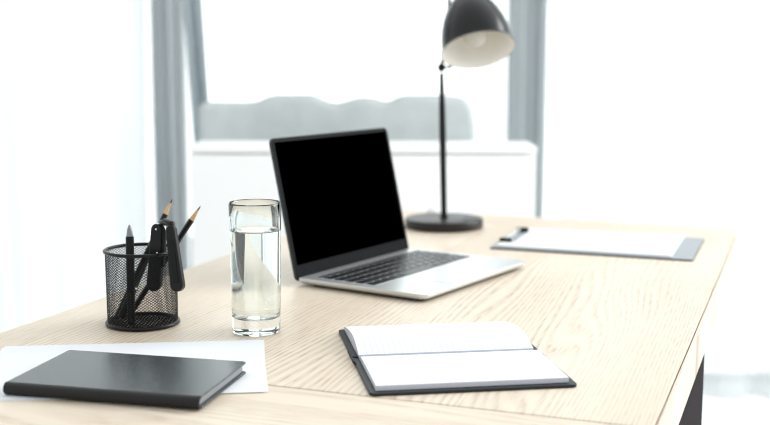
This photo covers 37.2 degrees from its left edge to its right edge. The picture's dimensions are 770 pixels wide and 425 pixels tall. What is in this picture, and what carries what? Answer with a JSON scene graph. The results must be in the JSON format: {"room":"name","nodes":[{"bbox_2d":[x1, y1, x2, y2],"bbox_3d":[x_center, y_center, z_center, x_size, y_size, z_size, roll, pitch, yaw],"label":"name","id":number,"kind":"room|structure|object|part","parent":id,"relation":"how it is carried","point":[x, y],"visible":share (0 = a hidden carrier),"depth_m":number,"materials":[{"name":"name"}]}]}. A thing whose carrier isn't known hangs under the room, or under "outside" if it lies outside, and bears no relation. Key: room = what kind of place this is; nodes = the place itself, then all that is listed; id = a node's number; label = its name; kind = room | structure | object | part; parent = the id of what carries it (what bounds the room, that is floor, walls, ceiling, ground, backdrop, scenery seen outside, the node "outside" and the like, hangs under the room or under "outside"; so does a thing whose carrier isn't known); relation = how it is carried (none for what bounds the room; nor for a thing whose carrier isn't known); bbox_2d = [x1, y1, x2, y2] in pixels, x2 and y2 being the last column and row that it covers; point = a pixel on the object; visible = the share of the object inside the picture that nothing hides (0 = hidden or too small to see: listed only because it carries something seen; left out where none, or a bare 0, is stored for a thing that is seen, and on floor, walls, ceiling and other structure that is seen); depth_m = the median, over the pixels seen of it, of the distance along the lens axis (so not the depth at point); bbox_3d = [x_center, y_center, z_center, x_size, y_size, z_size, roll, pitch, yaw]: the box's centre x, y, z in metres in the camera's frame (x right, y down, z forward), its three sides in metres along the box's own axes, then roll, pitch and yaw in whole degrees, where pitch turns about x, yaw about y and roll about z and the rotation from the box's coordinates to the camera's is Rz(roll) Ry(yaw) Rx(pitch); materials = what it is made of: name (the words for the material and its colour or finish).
{"room":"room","nodes":[
{"label":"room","id":0,"kind":"room"},
{"bbox_2d":[561,0,769,396],"bbox_3d":[1.241,-0.652,3.463,1.445,2.488,0.069,0,8,0],"label":"sheer curtain","id":1,"kind":"object","parent":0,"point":[666,103],"visible":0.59,"depth_m":3.52,"materials":[{"name":"white fabric"}]},
{"bbox_2d":[702,392,769,424],"bbox_3d":[-0.003,0.945,1.455,6.400,0.100,5.020,0,8,0],"label":"floor","id":2,"kind":"structure","parent":0,"point":[752,408],"depth_m":3.52,"materials":[{"name":"white"}]},
{"bbox_2d":[190,94,475,266],"bbox_3d":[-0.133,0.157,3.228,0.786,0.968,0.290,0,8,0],"label":"sofa","id":3,"kind":"object","parent":2,"relation":"on","point":[404,117],"visible":0.22,"depth_m":3.21,"materials":[{"name":"grey fabric"}]},
{"bbox_3d":[-0.500,0.197,3.183,0.050,0.300,0.190,0,8,0],"label":"armrest","id":4,"kind":"part","parent":3,"relation":"part of","materials":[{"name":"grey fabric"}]},
{"bbox_3d":[-0.132,-0.064,3.293,0.786,0.548,0.100,0,8,0],"label":"backrest","id":5,"kind":"part","parent":3,"relation":"part of","materials":[{"name":"grey fabric"}]},
{"bbox_2d":[190,140,536,266],"bbox_3d":[-0.056,0.247,2.992,0.868,0.856,0.186,0,8,0],"label":"sideboard","id":6,"kind":"object","parent":2,"relation":"on","point":[483,177],"visible":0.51,"depth_m":2.87,"materials":[{"name":"white paint"}]},
{"bbox_3d":[-0.272,0.240,2.922,0.431,0.776,0.019,0,8,0],"label":"door","id":7,"kind":"part","parent":6,"relation":"part of","materials":[{"name":"white paint"}]},
{"bbox_2d":[190,140,536,152],"bbox_3d":[-0.054,-0.169,2.942,0.868,0.018,0.171,0,8,0],"label":"countertop","id":8,"kind":"structure","parent":6,"relation":"on","point":[203,146],"depth_m":2.86,"materials":[{"name":"white paint"}]},
{"bbox_3d":[0.161,0.241,2.922,0.431,0.776,0.019,0,8,0],"label":"door","id":9,"kind":"part","parent":6,"relation":"part of","materials":[{"name":"white paint"}]},
{"bbox_2d":[0,210,740,424],"bbox_3d":[0.046,0.484,1.680,0.792,0.750,1.588,3,8,20],"label":"desk","id":10,"kind":"object","parent":2,"relation":"on","point":[633,335],"visible":0.71,"depth_m":1.40,"materials":[{"name":"brown wood"}]},
{"bbox_2d":[0,348,267,400],"bbox_3d":[-0.278,0.167,1.230,0.297,0.001,0.210,-1,8,-7],"label":"paper sheet","id":11,"kind":"object","parent":10,"relation":"on","point":[2,348],"visible":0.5,"depth_m":1.12,"materials":[{"name":"white paper"}]},
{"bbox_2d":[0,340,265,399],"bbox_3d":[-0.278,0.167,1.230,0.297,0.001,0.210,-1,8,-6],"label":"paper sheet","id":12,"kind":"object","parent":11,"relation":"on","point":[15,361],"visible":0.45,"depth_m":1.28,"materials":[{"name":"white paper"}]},
{"bbox_2d":[3,350,245,408],"bbox_3d":[-0.261,0.169,1.167,0.206,0.013,0.133,2,8,13],"label":"closed notebook","id":13,"kind":"object","parent":12,"relation":"on","point":[167,381],"visible":1,"depth_m":1.14,"materials":[{"name":"black leather"}]},
{"bbox_2d":[102,242,179,331],"bbox_3d":[-0.303,0.092,1.426,0.093,0.095,0.093,0,8,0],"label":"pencil cup","id":14,"kind":"object","parent":10,"relation":"on","point":[151,324],"visible":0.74,"depth_m":1.40,"materials":[{"name":"black metal"}]},
{"bbox_2d":[126,225,134,324],"bbox_3d":[-0.312,0.077,1.403,0.011,0.124,0.020,0,8,0],"label":"ballpoint pen","id":15,"kind":"object","parent":14,"relation":"in","point":[129,236],"visible":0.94,"depth_m":1.40,"materials":[{"name":"black plastic"}]},
{"bbox_2d":[118,258,148,318],"bbox_3d":[-0.313,0.087,1.441,0.010,0.087,0.061,6,10,35],"label":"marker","id":16,"kind":"object","parent":14,"relation":"in","point":[148,258],"visible":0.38,"depth_m":1.43,"materials":[{"name":"black plastic"}]},
{"bbox_2d":[115,199,172,316],"bbox_3d":[-0.303,0.058,1.439,0.076,0.148,0.007,-3,8,-20],"label":"pencil","id":17,"kind":"object","parent":14,"relation":"in","point":[165,213],"visible":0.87,"depth_m":1.44,"materials":[{"name":"black paint"}]},
{"bbox_2d":[147,218,184,291],"bbox_3d":[-0.264,0.053,1.389,0.066,0.092,0.025,7,11,41],"label":"stapler","id":18,"kind":"object","parent":14,"relation":"in","point":[160,233],"visible":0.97,"depth_m":1.38,"materials":[{"name":"black plastic"}]},
{"bbox_3d":[-0.282,0.055,1.405,0.019,0.084,0.016,1,8,8],"label":"arm","id":19,"kind":"part","parent":18,"relation":"part of","materials":[{"name":"black plastic"}]},
{"bbox_2d":[161,227,166,266],"bbox_3d":[-0.272,0.042,1.403,0.008,0.050,0.010,1,8,8],"label":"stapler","id":20,"kind":"object","parent":18,"relation":"on","point":[163,229],"depth_m":1.40,"materials":[{"name":"silver metal"}]},
{"bbox_3d":[-0.252,0.055,1.378,0.023,0.080,0.028,0,8,0],"label":"arm","id":21,"kind":"part","parent":18,"relation":"part of","materials":[{"name":"black plastic"}]},
{"bbox_2d":[135,206,200,309],"bbox_3d":[-0.278,0.061,1.443,0.097,0.141,0.007,1,8,6],"label":"pencil","id":22,"kind":"object","parent":14,"relation":"in","point":[191,219],"visible":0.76,"depth_m":1.43,"materials":[{"name":"black paint"}]},
{"bbox_2d":[228,199,280,336],"bbox_3d":[-0.156,0.066,1.383,0.063,0.159,0.063,0,8,0],"label":"drinking glass","id":23,"kind":"object","parent":10,"relation":"on","point":[254,224],"visible":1,"depth_m":1.36,"materials":[{"name":"glass"}]},
{"bbox_2d":[269,128,524,299],"bbox_3d":[0.027,-0.010,1.737,0.270,0.213,0.312,5,9,33],"label":"laptop","id":24,"kind":"object","parent":10,"relation":"on","point":[338,193],"visible":1,"depth_m":1.76,"materials":[{"name":"metal"}]},
{"bbox_3d":[-0.065,-0.021,1.796,0.051,0.208,0.312,5,9,33],"label":"screen lid","id":25,"kind":"part","parent":24,"relation":"part of","materials":[{"name":"grey glass"}]},
{"bbox_2d":[339,321,576,395],"bbox_3d":[0.068,0.154,1.276,0.218,0.016,0.267,-1,8,-9],"label":"open notebook","id":26,"kind":"object","parent":10,"relation":"on","point":[408,359],"visible":1,"depth_m":1.23,"materials":[{"name":"paper"}]},
{"bbox_2d":[405,0,514,232],"bbox_3d":[0.122,-0.210,2.196,0.261,0.482,0.152,6,10,34],"label":"desk lamp","id":27,"kind":"object","parent":10,"relation":"on","point":[474,33],"visible":1,"depth_m":2.18,"materials":[{"name":"metal"}]},
{"bbox_3d":[0.130,-0.360,2.190,0.058,0.162,0.009,-5,9,-32],"label":"arm","id":28,"kind":"part","parent":27,"relation":"part of","materials":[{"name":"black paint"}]},
{"bbox_3d":[0.170,-0.344,2.156,0.045,0.067,0.054,0,8,0],"label":"bulb","id":29,"kind":"part","parent":27,"relation":"part of","materials":[{"name":"white glass"}]},
{"bbox_3d":[0.174,-0.357,2.146,0.140,0.176,0.148,0,8,0],"label":"lamp shade","id":30,"kind":"part","parent":27,"relation":"part of","materials":[{"name":"black paint"}]},
{"bbox_2d":[496,228,683,256],"bbox_3d":[0.370,0.051,2.041,0.298,0.003,0.218,3,8,20],"label":"paper stack","id":31,"kind":"object","parent":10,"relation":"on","point":[654,245],"visible":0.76,"depth_m":2.02,"materials":[{"name":"white paper"}]},
{"bbox_2d":[490,227,703,260],"bbox_3d":[0.383,0.050,2.036,0.342,0.012,0.236,3,8,20],"label":"clipboard","id":32,"kind":"object","parent":10,"relation":"on","point":[689,247],"visible":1,"depth_m":1.96,"materials":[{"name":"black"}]},
{"bbox_3d":[0.271,0.574,1.230,0.048,0.698,0.765,3,8,20],"label":"leg","id":33,"kind":"part","parent":10,"relation":"part of","materials":[{"name":"metal"}]},
{"bbox_3d":[0.006,-2.215,3.466,6.400,0.400,0.120,0,8,0],"label":"wall","id":34,"kind":"structure","parent":0,"visible":0},
{"bbox_2d":[150,0,178,274],"bbox_3d":[-1.934,-0.735,3.674,2.528,2.600,0.080,0,8,0],"label":"window","id":35,"kind":"structure","parent":34,"relation":"in","point":[156,6],"depth_m":3.69,"materials":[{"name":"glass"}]},
{"bbox_2d":[0,0,147,332],"bbox_3d":[-1.335,-0.659,3.462,1.227,2.488,0.064,0,8,0],"label":"sheer curtain","id":36,"kind":"object","parent":35,"relation":"hanging from","point":[73,144],"visible":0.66,"depth_m":3.53,"materials":[{"name":"white fabric"}]},
{"bbox_2d":[151,0,189,268],"bbox_3d":[-0.680,-0.674,3.587,0.187,2.488,0.035,0,8,0],"label":"sheer curtain","id":37,"kind":"object","parent":35,"relation":"hanging from","point":[172,172],"visible":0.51,"depth_m":3.65,"materials":[{"name":"grey fabric"}]},
{"bbox_2d":[183,0,208,142],"bbox_3d":[-0.602,-0.662,3.501,0.222,2.488,0.052,0,8,0],"label":"drape","id":38,"kind":"object","parent":35,"relation":"hanging from","point":[192,9],"visible":0.29,"depth_m":3.53,"materials":[{"name":"grey fabric"}]},
{"bbox_2d":[495,0,550,217],"bbox_3d":[0.400,-0.668,3.561,0.257,2.488,0.042,0,8,0],"label":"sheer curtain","id":39,"kind":"object","parent":35,"relation":"hanging from","point":[502,1],"visible":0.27,"depth_m":3.60,"materials":[{"name":"white fabric"}]},
{"bbox_2d":[176,0,536,269],"bbox_3d":[-0.090,-0.729,3.674,1.152,2.600,0.080,0,8,0],"label":"window","id":40,"kind":"structure","parent":34,"relation":"in","point":[522,16],"depth_m":3.68,"materials":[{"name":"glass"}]},
{"bbox_2d":[534,0,547,217],"bbox_3d":[1.846,-0.724,3.674,2.712,2.600,0.080,0,8,0],"label":"window","id":41,"kind":"structure","parent":34,"relation":"in","point":[541,4],"depth_m":3.69,"materials":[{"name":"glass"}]}
]}

